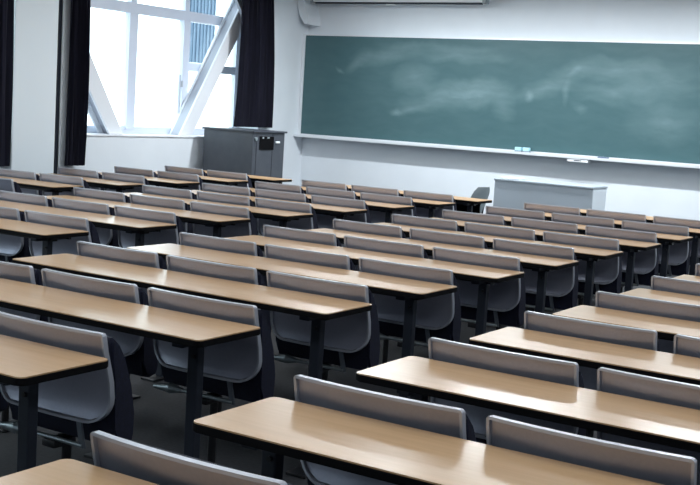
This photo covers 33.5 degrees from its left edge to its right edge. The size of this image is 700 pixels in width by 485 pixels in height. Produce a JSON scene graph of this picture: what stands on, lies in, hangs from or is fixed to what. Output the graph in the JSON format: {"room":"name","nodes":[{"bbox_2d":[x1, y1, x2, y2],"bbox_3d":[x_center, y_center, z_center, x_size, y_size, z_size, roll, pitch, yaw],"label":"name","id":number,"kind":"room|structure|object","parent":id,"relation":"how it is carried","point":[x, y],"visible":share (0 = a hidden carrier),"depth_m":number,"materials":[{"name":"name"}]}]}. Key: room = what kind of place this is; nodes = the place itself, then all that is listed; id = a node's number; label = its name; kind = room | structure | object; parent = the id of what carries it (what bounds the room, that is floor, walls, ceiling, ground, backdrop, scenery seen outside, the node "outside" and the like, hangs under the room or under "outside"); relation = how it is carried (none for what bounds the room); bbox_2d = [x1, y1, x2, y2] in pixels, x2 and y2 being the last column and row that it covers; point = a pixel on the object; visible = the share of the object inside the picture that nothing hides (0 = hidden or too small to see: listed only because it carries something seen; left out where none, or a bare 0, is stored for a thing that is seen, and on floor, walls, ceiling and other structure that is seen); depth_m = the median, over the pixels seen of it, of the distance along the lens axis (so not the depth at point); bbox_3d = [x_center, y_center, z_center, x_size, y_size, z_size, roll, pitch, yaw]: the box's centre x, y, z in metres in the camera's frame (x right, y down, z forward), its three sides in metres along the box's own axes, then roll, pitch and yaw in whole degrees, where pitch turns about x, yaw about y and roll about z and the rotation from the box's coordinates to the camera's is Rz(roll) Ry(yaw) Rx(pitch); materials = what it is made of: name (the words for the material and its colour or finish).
{"room":"classroom","nodes":[
{"label":"classroom","id":0,"kind":"room"},
{"bbox_2d":[5,0,58,173],"bbox_3d":[-3.251,-1.635,11.894,0.100,3.200,0.570,8,8,32],"label":"wall pillar","id":1,"kind":"structure","parent":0,"point":[35,21],"depth_m":11.86,"materials":[{"name":"white paint"}]},
{"bbox_2d":[0,0,308,185],"bbox_3d":[-5.053,-1.477,9.577,0.450,3.200,15.777,8,8,32],"label":"wall","id":2,"kind":"structure","parent":0,"point":[103,153],"depth_m":15.41,"materials":[{"name":"white paint"}]},
{"bbox_2d":[0,0,13,166],"bbox_3d":[-3.586,-1.877,11.278,0.128,2.282,0.865,8,8,32],"label":"curtain","id":3,"kind":"object","parent":2,"relation":"hanging from","point":[6,6],"visible":1,"depth_m":11.56,"materials":[{"name":"black fabric"}]},
{"bbox_2d":[53,0,62,173],"bbox_3d":[-3.075,-1.665,12.252,0.012,3.200,0.045,8,8,32],"label":"trim","id":4,"kind":"structure","parent":2,"relation":"attached to","point":[60,1],"depth_m":12.25,"materials":[{"name":"grey metal"}]},
{"bbox_2d":[57,0,70,173],"bbox_3d":[-3.029,-1.670,12.317,0.020,3.200,0.095,8,8,32],"label":"trim","id":5,"kind":"structure","parent":2,"relation":"attached to","point":[66,3],"depth_m":12.30,"materials":[{"name":"white paint"}]},
{"bbox_2d":[64,0,90,165],"bbox_3d":[-2.906,-1.959,12.344,0.128,2.282,0.390,8,8,32],"label":"curtain","id":6,"kind":"object","parent":2,"relation":"hanging from","point":[79,46],"visible":1,"depth_m":12.37,"materials":[{"name":"black fabric"}]},
{"bbox_2d":[87,0,240,137],"bbox_3d":[-2.200,-2.241,13.922,0.440,1.935,3.250,8,8,32],"label":"window","id":7,"kind":"structure","parent":2,"relation":"in","point":[132,9],"depth_m":14.30,"materials":[{"name":"white paint"}]},
{"bbox_2d":[233,0,274,127],"bbox_3d":[-1.223,-2.392,14.934,0.128,1.812,0.840,8,8,32],"label":"curtain","id":8,"kind":"object","parent":2,"relation":"hanging from","point":[255,86],"visible":1,"depth_m":14.92,"materials":[{"name":"black fabric"}]},
{"bbox_2d":[298,0,320,26],"bbox_3d":[-0.548,-3.198,15.771,0.200,0.500,0.297,8,8,32],"label":"trim","id":9,"kind":"structure","parent":2,"relation":"attached to","point":[308,11],"depth_m":15.68,"materials":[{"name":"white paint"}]},
{"bbox_2d":[0,235,689,484],"bbox_3d":[-0.137,0.882,6.622,12.380,0.200,16.177,8,8,32],"label":"floor","id":10,"kind":"structure","parent":0,"point":[159,415],"depth_m":5.61,"materials":[{"name":"carpet"}]},
{"bbox_2d":[0,207,31,262],"bbox_3d":[-2.288,0.146,7.528,0.532,0.789,0.203,8,8,32],"label":"chair","id":11,"kind":"object","parent":10,"relation":"on","point":[11,247],"visible":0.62,"depth_m":7.38,"materials":[{"name":"grey plastic"}]},
{"bbox_2d":[0,168,41,195],"bbox_3d":[-3.073,-0.283,10.812,0.532,0.789,0.203,8,8,32],"label":"chair","id":12,"kind":"object","parent":10,"relation":"on","point":[3,172],"visible":0.2,"depth_m":10.66,"materials":[{"name":"grey plastic"}]},
{"bbox_2d":[0,261,47,432],"bbox_3d":[-1.569,0.458,5.215,0.532,0.789,0.203,8,8,32],"label":"chair","id":13,"kind":"object","parent":10,"relation":"on","point":[11,271],"visible":0.35,"depth_m":5.04,"materials":[{"name":"grey plastic"}]},
{"bbox_2d":[0,190,52,206],"bbox_3d":[-2.369,0.027,8.509,0.532,0.789,0.203,8,8,32],"label":"chair","id":14,"kind":"object","parent":10,"relation":"on","point":[32,199],"visible":0.27,"depth_m":8.36,"materials":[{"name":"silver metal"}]},
{"bbox_2d":[0,176,83,195],"bbox_3d":[-2.973,-0.196,10.423,1.244,0.720,0.368,8,8,32],"label":"desk","id":15,"kind":"object","parent":10,"relation":"on","point":[55,188],"visible":0.52,"depth_m":10.12,"materials":[{"name":"brown wood"}]},
{"bbox_2d":[0,218,88,255],"bbox_3d":[-2.440,0.198,7.296,1.844,0.720,0.368,8,8,32],"label":"desk","id":16,"kind":"object","parent":10,"relation":"on","point":[48,234],"visible":0.62,"depth_m":6.83,"materials":[{"name":"brown wood"}]},
{"bbox_2d":[0,334,107,471],"bbox_3d":[-1.640,0.629,4.002,1.844,0.720,0.368,8,8,32],"label":"desk","id":17,"kind":"object","parent":10,"relation":"on","point":[25,364],"visible":0.98,"depth_m":3.55,"materials":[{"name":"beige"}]},
{"bbox_2d":[24,210,100,269],"bbox_3d":[-1.783,0.214,7.211,0.532,0.789,0.203,8,8,32],"label":"chair","id":18,"kind":"object","parent":10,"relation":"on","point":[62,246],"visible":0.42,"depth_m":7.10,"materials":[{"name":"grey plastic"}]},
{"bbox_2d":[39,173,89,195],"bbox_3d":[-2.568,-0.215,10.495,0.532,0.789,0.203,8,8,32],"label":"chair","id":19,"kind":"object","parent":10,"relation":"on","point":[71,180],"visible":0.31,"depth_m":10.37,"materials":[{"name":"grey plastic"}]},
{"bbox_2d":[0,311,133,458],"bbox_3d":[-0.983,0.644,3.917,0.532,0.789,0.203,8,8,32],"label":"chair","id":20,"kind":"object","parent":10,"relation":"on","point":[80,405],"visible":0.64,"depth_m":3.80,"materials":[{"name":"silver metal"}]},
{"bbox_2d":[0,459,157,484],"bbox_3d":[0.014,0.959,2.033,1.844,0.720,0.368,8,8,32],"label":"desk","id":21,"kind":"object","parent":10,"relation":"on","point":[63,471],"visible":1,"depth_m":2.50,"materials":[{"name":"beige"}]},
{"bbox_2d":[58,167,103,190],"bbox_3d":[-2.649,-0.334,11.477,0.532,0.789,0.203,8,8,32],"label":"chair","id":22,"kind":"object","parent":10,"relation":"on","point":[61,170],"visible":0.31,"depth_m":11.33,"materials":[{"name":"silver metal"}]},
{"bbox_2d":[52,197,119,246],"bbox_3d":[-1.864,0.095,8.192,0.532,0.789,0.203,8,8,32],"label":"chair","id":23,"kind":"object","parent":10,"relation":"on","point":[109,237],"visible":0.29,"depth_m":8.05,"materials":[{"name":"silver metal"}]},
{"bbox_2d":[0,200,176,246],"bbox_3d":[-2.016,0.147,7.961,1.844,0.720,0.368,8,8,32],"label":"desk","id":24,"kind":"object","parent":10,"relation":"on","point":[140,227],"visible":0.62,"depth_m":7.61,"materials":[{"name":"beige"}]},
{"bbox_2d":[38,173,144,192],"bbox_3d":[-2.549,-0.247,11.087,1.244,0.720,0.368,8,8,32],"label":"desk","id":25,"kind":"object","parent":10,"relation":"on","point":[119,186],"visible":0.23,"depth_m":10.79,"materials":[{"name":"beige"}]},
{"bbox_2d":[41,268,157,458],"bbox_3d":[-1.064,0.526,4.898,0.532,0.789,0.203,8,8,32],"label":"chair","id":26,"kind":"object","parent":10,"relation":"on","point":[138,351],"visible":0.34,"depth_m":4.78,"materials":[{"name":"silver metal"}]},
{"bbox_2d":[73,187,129,202],"bbox_3d":[-1.945,-0.024,9.174,0.532,0.789,0.203,8,8,32],"label":"chair","id":27,"kind":"object","parent":10,"relation":"on","point":[80,192],"visible":0.25,"depth_m":9.04,"materials":[{"name":"grey plastic"}]},
{"bbox_2d":[76,241,166,398],"bbox_3d":[-1.145,0.407,5.880,0.532,0.789,0.203,8,8,32],"label":"chair","id":28,"kind":"object","parent":10,"relation":"on","point":[124,255],"visible":0.24,"depth_m":5.74,"materials":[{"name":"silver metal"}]},
{"bbox_2d":[102,172,149,192],"bbox_3d":[-2.144,-0.266,11.160,0.532,0.789,0.203,8,8,32],"label":"chair","id":29,"kind":"object","parent":10,"relation":"on","point":[105,175],"visible":0.33,"depth_m":11.03,"materials":[{"name":"grey plastic"}]},
{"bbox_2d":[0,278,260,458],"bbox_3d":[-1.216,0.578,4.667,1.844,0.720,0.368,8,8,32],"label":"desk","id":30,"kind":"object","parent":10,"relation":"on","point":[194,332],"visible":0.99,"depth_m":4.29,"materials":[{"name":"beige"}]},
{"bbox_2d":[114,205,183,247],"bbox_3d":[-1.359,0.163,7.875,0.532,0.789,0.203,8,8,32],"label":"chair","id":31,"kind":"object","parent":10,"relation":"on","point":[125,240],"visible":0.41,"depth_m":7.76,"materials":[{"name":"grey plastic"}]},
{"bbox_2d":[47,195,250,237],"bbox_3d":[-1.592,0.097,8.626,1.844,0.720,0.368,8,8,32],"label":"desk","id":32,"kind":"object","parent":10,"relation":"on","point":[216,221],"visible":0.37,"depth_m":8.28,"materials":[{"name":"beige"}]},
{"bbox_2d":[98,172,199,188],"bbox_3d":[-2.125,-0.298,11.752,1.244,0.720,0.368,8,8,32],"label":"desk","id":33,"kind":"object","parent":10,"relation":"on","point":[171,183],"visible":0.27,"depth_m":11.44,"materials":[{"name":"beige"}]},
{"bbox_2d":[130,194,192,233],"bbox_3d":[-1.440,0.044,8.857,0.532,0.789,0.203,8,8,32],"label":"chair","id":34,"kind":"object","parent":10,"relation":"on","point":[134,199],"visible":0.25,"depth_m":8.72,"materials":[{"name":"grey plastic"}]},
{"bbox_2d":[142,185,196,199],"bbox_3d":[-1.521,-0.074,9.838,0.532,0.789,0.203,8,8,32],"label":"chair","id":35,"kind":"object","parent":10,"relation":"on","point":[147,189],"visible":0.25,"depth_m":9.71,"materials":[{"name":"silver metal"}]},
{"bbox_2d":[157,171,202,190],"bbox_3d":[-1.720,-0.317,11.825,0.532,0.789,0.203,8,8,32],"label":"chair","id":36,"kind":"object","parent":10,"relation":"on","point":[161,174],"visible":0.27,"depth_m":11.68,"materials":[{"name":"grey plastic"}]},
{"bbox_2d":[90,430,292,484],"bbox_3d":[-0.338,0.839,2.582,0.532,0.789,0.203,8,8,32],"label":"chair","id":37,"kind":"object","parent":10,"relation":"on","point":[156,465],"visible":0.94,"depth_m":2.50,"materials":[{"name":"grey plastic"}]},
{"bbox_2d":[12,253,371,478],"bbox_3d":[-0.792,0.527,5.331,1.844,0.720,0.368,8,8,32],"label":"desk","id":38,"kind":"object","parent":10,"relation":"on","point":[318,309],"visible":0.6,"depth_m":5.09,"materials":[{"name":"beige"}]},
{"bbox_2d":[147,287,274,462],"bbox_3d":[-0.559,0.594,4.581,0.532,0.789,0.203,8,8,32],"label":"chair","id":39,"kind":"object","parent":10,"relation":"on","point":[243,369],"visible":0.74,"depth_m":4.48,"materials":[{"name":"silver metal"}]},
{"bbox_2d":[166,255,270,412],"bbox_3d":[-0.640,0.475,5.563,0.532,0.789,0.203,8,8,32],"label":"chair","id":40,"kind":"object","parent":10,"relation":"on","point":[250,275],"visible":0.21,"depth_m":5.44,"materials":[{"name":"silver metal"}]},
{"bbox_2d":[124,192,312,227],"bbox_3d":[-1.168,0.046,9.290,1.844,0.720,0.368,8,8,32],"label":"desk","id":41,"kind":"object","parent":10,"relation":"on","point":[283,216],"visible":0.33,"depth_m":8.90,"materials":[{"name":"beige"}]},
{"bbox_2d":[179,232,267,286],"bbox_3d":[-0.721,0.356,6.544,0.532,0.789,0.203,8,8,32],"label":"chair","id":42,"kind":"object","parent":10,"relation":"on","point":[187,239],"visible":0.26,"depth_m":6.41,"materials":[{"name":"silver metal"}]},
{"bbox_2d":[190,201,257,237],"bbox_3d":[-0.935,0.112,8.540,0.532,0.789,0.203,8,8,32],"label":"chair","id":43,"kind":"object","parent":10,"relation":"on","point":[241,229],"visible":0.38,"depth_m":8.42,"materials":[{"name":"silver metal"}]},
{"bbox_2d":[196,191,257,232],"bbox_3d":[-1.016,-0.007,9.522,0.532,0.789,0.203,8,8,32],"label":"chair","id":44,"kind":"object","parent":10,"relation":"on","point":[205,196],"visible":0.27,"depth_m":9.39,"materials":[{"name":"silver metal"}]},
{"bbox_2d":[202,183,254,206],"bbox_3d":[-1.097,-0.125,10.503,0.532,0.789,0.203,8,8,32],"label":"chair","id":45,"kind":"object","parent":10,"relation":"on","point":[245,191],"visible":0.31,"depth_m":10.37,"materials":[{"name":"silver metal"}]},
{"bbox_2d":[207,170,251,187],"bbox_3d":[-1.296,-0.367,12.489,0.532,0.789,0.203,8,8,32],"label":"chair","id":46,"kind":"object","parent":10,"relation":"on","point":[211,173],"visible":0.33,"depth_m":12.34,"materials":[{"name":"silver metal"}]},
{"bbox_2d":[202,127,286,177],"bbox_3d":[-1.322,-0.790,14.306,0.790,1.207,0.690,8,8,32],"label":"lectern","id":47,"kind":"object","parent":10,"relation":"on","point":[257,152],"visible":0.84,"depth_m":14.02,"materials":[{"name":"black metal"}]},
{"bbox_2d":[191,190,366,219],"bbox_3d":[-0.744,-0.005,9.955,1.844,0.720,0.368,8,8,32],"label":"desk","id":48,"kind":"object","parent":10,"relation":"on","point":[339,212],"visible":0.3,"depth_m":9.54,"materials":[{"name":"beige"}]},
{"bbox_2d":[255,181,304,193],"bbox_3d":[-0.673,-0.176,11.168,0.532,0.789,0.203,8,8,32],"label":"chair","id":49,"kind":"object","parent":10,"relation":"on","point":[258,185],"visible":0.22,"depth_m":11.04,"materials":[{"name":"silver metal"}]},
{"bbox_2d":[255,189,309,235],"bbox_3d":[-0.592,-0.058,10.186,0.532,0.789,0.203,8,8,32],"label":"chair","id":50,"kind":"object","parent":10,"relation":"on","point":[297,197],"visible":0.31,"depth_m":10.06,"materials":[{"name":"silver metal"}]},
{"bbox_2d":[255,198,318,235],"bbox_3d":[-0.511,0.061,9.205,0.532,0.789,0.203,8,8,32],"label":"chair","id":51,"kind":"object","parent":10,"relation":"on","point":[302,223],"visible":0.35,"depth_m":9.08,"materials":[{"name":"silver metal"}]},
{"bbox_2d":[127,243,456,398],"bbox_3d":[-0.368,0.476,5.996,1.844,0.720,0.368,8,8,32],"label":"desk","id":52,"kind":"object","parent":10,"relation":"on","point":[409,291],"visible":0.56,"depth_m":5.76,"materials":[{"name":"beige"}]},
{"bbox_2d":[263,225,341,246],"bbox_3d":[-0.297,0.305,7.209,0.532,0.789,0.203,8,8,32],"label":"chair","id":53,"kind":"object","parent":10,"relation":"on","point":[323,238],"visible":0.23,"depth_m":7.08,"materials":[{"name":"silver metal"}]},
{"bbox_2d":[264,244,355,372],"bbox_3d":[-0.216,0.424,6.227,0.532,0.789,0.203,8,8,32],"label":"chair","id":54,"kind":"object","parent":10,"relation":"on","point":[339,261],"visible":0.27,"depth_m":6.10,"materials":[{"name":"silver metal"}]},
{"bbox_2d":[266,270,379,380],"bbox_3d":[-0.135,0.543,5.246,0.532,0.789,0.203,8,8,32],"label":"chair","id":55,"kind":"object","parent":10,"relation":"on","point":[351,341],"visible":0.62,"depth_m":5.15,"materials":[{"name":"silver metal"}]},
{"bbox_2d":[250,188,413,222],"bbox_3d":[-0.320,-0.056,10.619,1.844,0.720,0.368,8,8,32],"label":"desk","id":56,"kind":"object","parent":10,"relation":"on","point":[389,208],"visible":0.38,"depth_m":10.15,"materials":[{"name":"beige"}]},
{"bbox_2d":[306,187,357,199],"bbox_3d":[-0.168,-0.108,10.851,0.532,0.789,0.203,8,8,32],"label":"chair","id":57,"kind":"object","parent":10,"relation":"on","point":[309,190],"visible":0.23,"depth_m":10.72,"materials":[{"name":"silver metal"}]},
{"bbox_2d":[311,195,370,228],"bbox_3d":[-0.087,0.010,9.869,0.532,0.789,0.203,8,8,32],"label":"chair","id":58,"kind":"object","parent":10,"relation":"on","point":[324,221],"visible":0.35,"depth_m":9.76,"materials":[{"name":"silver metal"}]},
{"bbox_2d":[333,219,405,246],"bbox_3d":[0.127,0.255,7.873,0.532,0.789,0.203,8,8,32],"label":"chair","id":59,"kind":"object","parent":10,"relation":"on","point":[338,224],"visible":0.3,"depth_m":7.75,"materials":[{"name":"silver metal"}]},
{"bbox_2d":[226,235,524,335],"bbox_3d":[0.056,0.426,6.660,1.844,0.720,0.368,8,8,32],"label":"desk","id":60,"kind":"object","parent":10,"relation":"on","point":[483,276],"visible":0.4,"depth_m":6.38,"materials":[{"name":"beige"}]},
{"bbox_2d":[351,185,400,195],"bbox_3d":[0.256,-0.159,11.515,0.532,0.789,0.203,8,8,32],"label":"chair","id":61,"kind":"object","parent":10,"relation":"on","point":[356,188],"visible":0.15,"depth_m":11.39,"materials":[{"name":"grey plastic"}]},
{"bbox_2d":[301,186,455,217],"bbox_3d":[0.104,-0.107,11.284,1.844,0.720,0.368,8,8,32],"label":"desk","id":62,"kind":"object","parent":10,"relation":"on","point":[431,205],"visible":0.3,"depth_m":10.81,"materials":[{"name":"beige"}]},
{"bbox_2d":[293,374,475,484],"bbox_3d":[0.086,0.788,3.246,0.532,0.789,0.203,8,8,32],"label":"chair","id":63,"kind":"object","parent":10,"relation":"on","point":[432,417],"visible":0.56,"depth_m":3.15,"materials":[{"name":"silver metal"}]},
{"bbox_2d":[344,235,427,363],"bbox_3d":[0.208,0.373,6.892,0.532,0.789,0.203,8,8,32],"label":"chair","id":64,"kind":"object","parent":10,"relation":"on","point":[405,249],"visible":0.27,"depth_m":6.79,"materials":[{"name":"grey plastic"}]},
{"bbox_2d":[360,192,416,222],"bbox_3d":[0.337,-0.041,10.534,0.532,0.789,0.203,8,8,32],"label":"chair","id":65,"kind":"object","parent":10,"relation":"on","point":[376,216],"visible":0.34,"depth_m":10.43,"materials":[{"name":"grey plastic"}]},
{"bbox_2d":[359,257,460,346],"bbox_3d":[0.289,0.492,5.910,0.532,0.789,0.203,8,8,32],"label":"chair","id":66,"kind":"object","parent":10,"relation":"on","point":[439,316],"visible":0.56,"depth_m":5.80,"materials":[{"name":"grey plastic"}]},
{"bbox_2d":[346,185,491,212],"bbox_3d":[0.527,-0.158,11.949,1.844,0.720,0.368,8,8,32],"label":"desk","id":67,"kind":"object","parent":10,"relation":"on","point":[464,204],"visible":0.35,"depth_m":11.53,"materials":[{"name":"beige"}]},
{"bbox_2d":[392,214,459,238],"bbox_3d":[0.551,0.204,8.538,0.532,0.789,0.203,8,8,32],"label":"chair","id":68,"kind":"object","parent":10,"relation":"on","point":[442,224],"visible":0.27,"depth_m":8.41,"materials":[{"name":"grey plastic"}]},
{"bbox_2d":[192,397,663,484],"bbox_3d":[0.438,0.908,2.698,1.844,0.720,0.368,8,8,32],"label":"desk","id":69,"kind":"object","parent":10,"relation":"on","point":[397,454],"visible":1,"depth_m":2.85,"materials":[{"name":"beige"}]},
{"bbox_2d":[403,190,456,217],"bbox_3d":[0.761,-0.091,11.198,0.532,0.789,0.203,8,8,32],"label":"chair","id":70,"kind":"object","parent":10,"relation":"on","point":[421,212],"visible":0.31,"depth_m":11.09,"materials":[{"name":"grey plastic"}]},
{"bbox_2d":[308,228,578,312],"bbox_3d":[0.480,0.375,7.325,1.844,0.720,0.368,8,8,32],"label":"desk","id":71,"kind":"object","parent":10,"relation":"on","point":[542,265],"visible":0.43,"depth_m":7.02,"materials":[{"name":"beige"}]},
{"bbox_2d":[409,228,487,258],"bbox_3d":[0.632,0.322,7.556,0.532,0.789,0.203,8,8,32],"label":"chair","id":72,"kind":"object","parent":10,"relation":"on","point":[415,234],"visible":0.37,"depth_m":7.43,"materials":[{"name":"grey plastic"}]},
{"bbox_2d":[442,209,506,231],"bbox_3d":[0.975,0.153,9.203,0.532,0.789,0.203,8,8,32],"label":"chair","id":73,"kind":"object","parent":10,"relation":"on","point":[446,214],"visible":0.3,"depth_m":9.08,"materials":[{"name":"grey plastic"}]},
{"bbox_2d":[432,247,525,327],"bbox_3d":[0.713,0.441,6.575,0.532,0.789,0.203,8,8,32],"label":"chair","id":74,"kind":"object","parent":10,"relation":"on","point":[507,299],"visible":0.55,"depth_m":6.46,"materials":[{"name":"grey plastic"}]},
{"bbox_2d":[372,223,623,305],"bbox_3d":[0.904,0.324,7.990,1.844,0.720,0.368,8,8,32],"label":"desk","id":75,"kind":"object","parent":10,"relation":"on","point":[591,255],"visible":0.37,"depth_m":7.56,"materials":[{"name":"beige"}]},
{"bbox_2d":[464,222,537,329],"bbox_3d":[1.056,0.272,8.221,0.532,0.789,0.203,8,8,32],"label":"chair","id":76,"kind":"object","parent":10,"relation":"on","point":[527,234],"visible":0.26,"depth_m":8.10,"materials":[{"name":"grey plastic"}]},
{"bbox_2d":[428,337,585,443],"bbox_3d":[0.509,0.737,3.911,0.532,0.789,0.203,8,8,32],"label":"chair","id":77,"kind":"object","parent":10,"relation":"on","point":[535,367],"visible":0.34,"depth_m":3.81,"materials":[{"name":"grey plastic"}]},
{"bbox_2d":[486,206,546,220],"bbox_3d":[1.399,0.102,9.867,0.532,0.789,0.203,8,8,32],"label":"chair","id":78,"kind":"object","parent":10,"relation":"on","point":[520,213],"visible":0.25,"depth_m":9.74,"materials":[{"name":"grey plastic"}]},
{"bbox_2d":[356,356,699,452],"bbox_3d":[0.862,0.857,3.362,1.844,0.720,0.368,8,8,32],"label":"desk","id":79,"kind":"object","parent":10,"relation":"on","point":[418,378],"visible":0.88,"depth_m":3.46,"materials":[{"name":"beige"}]},
{"bbox_2d":[493,238,577,311],"bbox_3d":[1.137,0.390,7.240,0.532,0.789,0.203,8,8,32],"label":"chair","id":80,"kind":"object","parent":10,"relation":"on","point":[562,284],"visible":0.55,"depth_m":7.12,"materials":[{"name":"grey plastic"}]},
{"bbox_2d":[511,217,579,312],"bbox_3d":[1.480,0.221,8.886,0.532,0.789,0.203,8,8,32],"label":"chair","id":81,"kind":"object","parent":10,"relation":"on","point":[515,222],"visible":0.23,"depth_m":8.76,"materials":[{"name":"grey plastic"}]},
{"bbox_2d":[434,218,660,291],"bbox_3d":[1.328,0.273,8.654,1.844,0.720,0.368,8,8,32],"label":"desk","id":82,"kind":"object","parent":10,"relation":"on","point":[630,246],"visible":0.37,"depth_m":8.21,"materials":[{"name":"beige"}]},
{"bbox_2d":[493,178,607,210],"bbox_3d":[2.156,-0.223,12.707,1.146,0.875,0.440,8,8,32],"label":"desk","id":83,"kind":"object","parent":10,"relation":"on","point":[508,193],"visible":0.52,"depth_m":12.49,"materials":[{"name":"grey"}]},
{"bbox_2d":[524,202,581,215],"bbox_3d":[1.823,0.051,10.532,0.532,0.789,0.203,8,8,32],"label":"chair","id":84,"kind":"object","parent":10,"relation":"on","point":[527,206],"visible":0.27,"depth_m":10.41,"materials":[{"name":"grey plastic"}]},
{"bbox_2d":[543,231,621,305],"bbox_3d":[1.561,0.339,7.904,0.532,0.789,0.203,8,8,32],"label":"chair","id":85,"kind":"object","parent":10,"relation":"on","point":[608,272],"visible":0.54,"depth_m":7.78,"materials":[{"name":"grey plastic"}]},
{"bbox_2d":[551,213,615,299],"bbox_3d":[1.904,0.170,9.550,0.532,0.789,0.203,8,8,32],"label":"chair","id":86,"kind":"object","parent":10,"relation":"on","point":[556,217],"visible":0.23,"depth_m":9.43,"materials":[{"name":"grey plastic"}]},
{"bbox_2d":[469,327,699,384],"bbox_3d":[1.286,0.806,4.027,1.844,0.720,0.368,8,8,32],"label":"desk","id":87,"kind":"object","parent":10,"relation":"on","point":[585,352],"visible":0.59,"depth_m":4.20,"materials":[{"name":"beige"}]},
{"bbox_2d":[480,213,692,276],"bbox_3d":[1.752,0.222,9.319,1.844,0.720,0.368,8,8,32],"label":"desk","id":88,"kind":"object","parent":10,"relation":"on","point":[665,240],"visible":0.29,"depth_m":8.86,"materials":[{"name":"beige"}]},
{"bbox_2d":[524,311,659,437],"bbox_3d":[0.933,0.686,4.575,0.532,0.789,0.203,8,8,32],"label":"chair","id":89,"kind":"object","parent":10,"relation":"on","point":[535,321],"visible":0.33,"depth_m":4.47,"materials":[{"name":"grey plastic"}]},
{"bbox_2d":[486,415,699,484],"bbox_3d":[0.591,0.856,2.929,0.532,0.789,0.203,8,8,32],"label":"chair","id":90,"kind":"object","parent":10,"relation":"on","point":[660,467],"visible":0.76,"depth_m":2.80,"materials":[{"name":"grey plastic"}]},
{"bbox_2d":[586,209,646,222],"bbox_3d":[2.328,0.119,10.215,0.532,0.789,0.203,8,8,32],"label":"chair","id":91,"kind":"object","parent":10,"relation":"on","point":[621,216],"visible":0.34,"depth_m":10.09,"materials":[{"name":"grey plastic"}]},
{"bbox_2d":[585,225,658,292],"bbox_3d":[1.985,0.288,8.569,0.532,0.789,0.203,8,8,32],"label":"chair","id":92,"kind":"object","parent":10,"relation":"on","point":[646,262],"visible":0.45,"depth_m":8.44,"materials":[{"name":"grey plastic"}]},
{"bbox_2d":[545,212,699,275],"bbox_3d":[2.176,0.171,9.984,1.844,0.720,0.368,8,8,32],"label":"desk","id":93,"kind":"object","parent":10,"relation":"on","point":[695,233],"visible":0.16,"depth_m":9.53,"materials":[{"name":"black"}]},
{"bbox_2d":[552,305,699,435],"bbox_3d":[1.710,0.755,4.692,1.844,0.720,0.368,8,8,32],"label":"desk","id":94,"kind":"object","parent":10,"relation":"on","point":[666,328],"visible":0.3,"depth_m":4.95,"materials":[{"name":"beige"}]},
{"bbox_2d":[596,291,699,352],"bbox_3d":[1.357,0.635,5.240,0.532,0.789,0.203,8,8,32],"label":"chair","id":95,"kind":"object","parent":10,"relation":"on","point":[683,311],"visible":0.19,"depth_m":5.14,"materials":[{"name":"grey plastic"}]},
{"bbox_2d":[597,367,699,475],"bbox_3d":[1.014,0.805,3.594,0.532,0.789,0.203,8,8,32],"label":"chair","id":96,"kind":"object","parent":10,"relation":"on","point":[613,381],"visible":0.38,"depth_m":3.55,"materials":[{"name":"grey plastic"}]},
{"bbox_2d":[622,220,689,276],"bbox_3d":[2.409,0.238,9.233,0.532,0.789,0.203,8,8,32],"label":"chair","id":97,"kind":"object","parent":10,"relation":"on","point":[679,253],"visible":0.41,"depth_m":9.10,"materials":[{"name":"grey plastic"}]},
{"bbox_2d":[620,288,699,304],"bbox_3d":[2.134,0.705,5.356,1.844,0.720,0.368,8,8,32],"label":"desk","id":98,"kind":"object","parent":10,"relation":"on","point":[639,292],"visible":0.12,"depth_m":5.72,"materials":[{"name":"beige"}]},
{"bbox_2d":[651,275,699,295],"bbox_3d":[1.781,0.584,5.905,0.532,0.789,0.203,8,8,32],"label":"chair","id":99,"kind":"object","parent":10,"relation":"on","point":[659,283],"visible":0.2,"depth_m":5.87,"materials":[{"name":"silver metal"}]},
{"bbox_2d":[653,216,699,266],"bbox_3d":[2.833,0.187,9.898,0.532,0.789,0.203,8,8,32],"label":"chair","id":100,"kind":"object","parent":10,"relation":"on","point":[689,223],"visible":0.21,"depth_m":9.81,"materials":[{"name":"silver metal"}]},
{"bbox_2d":[673,334,699,357],"bbox_3d":[1.438,0.754,4.258,0.532,0.789,0.203,8,8,32],"label":"chair","id":101,"kind":"object","parent":10,"relation":"on","point":[685,345],"visible":0.27,"depth_m":4.27,"materials":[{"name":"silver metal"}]},
{"bbox_2d":[300,0,699,219],"bbox_3d":[4.254,-1.317,13.147,12.380,3.200,0.200,8,8,32],"label":"wall","id":102,"kind":"structure","parent":0,"point":[646,189],"depth_m":14.43,"materials":[{"name":"white paint"}]},
{"bbox_2d":[310,0,488,4],"bbox_3d":[0.638,-3.137,15.034,2.610,0.157,0.272,8,8,32],"label":"projection screen","id":103,"kind":"object","parent":102,"relation":"attached to","point":[387,2],"visible":1,"depth_m":14.86,"materials":[{"name":"white plastic"}]},
{"bbox_2d":[293,34,699,168],"bbox_3d":[2.386,-1.729,14.055,7.275,1.441,0.225,8,8,32],"label":"chalkboard","id":104,"kind":"object","parent":102,"relation":"attached to","point":[583,101],"visible":1,"depth_m":14.30,"materials":[{"name":"green metal"}]},
{"bbox_2d":[293,134,699,168],"bbox_3d":[2.327,-1.068,14.101,7.275,0.032,0.155,8,8,32],"label":"chalk tray","id":105,"kind":"object","parent":104,"relation":"on","point":[572,156],"depth_m":14.30,"materials":[{"name":"silver metal"}]},
{"label":"outside","id":106,"kind":"structure","parent":0,"visible":0},
{"bbox_3d":[-11.434,3.303,31.974,32.770,0.200,55.000,8,8,32],"label":"ground","id":107,"kind":"structure","parent":106,"visible":0},
{"bbox_2d":[156,0,216,127],"bbox_3d":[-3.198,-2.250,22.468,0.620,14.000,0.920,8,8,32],"label":"building","id":108,"kind":"structure","parent":107,"relation":"on","point":[201,35],"depth_m":22.04,"materials":[{"name":"white"}]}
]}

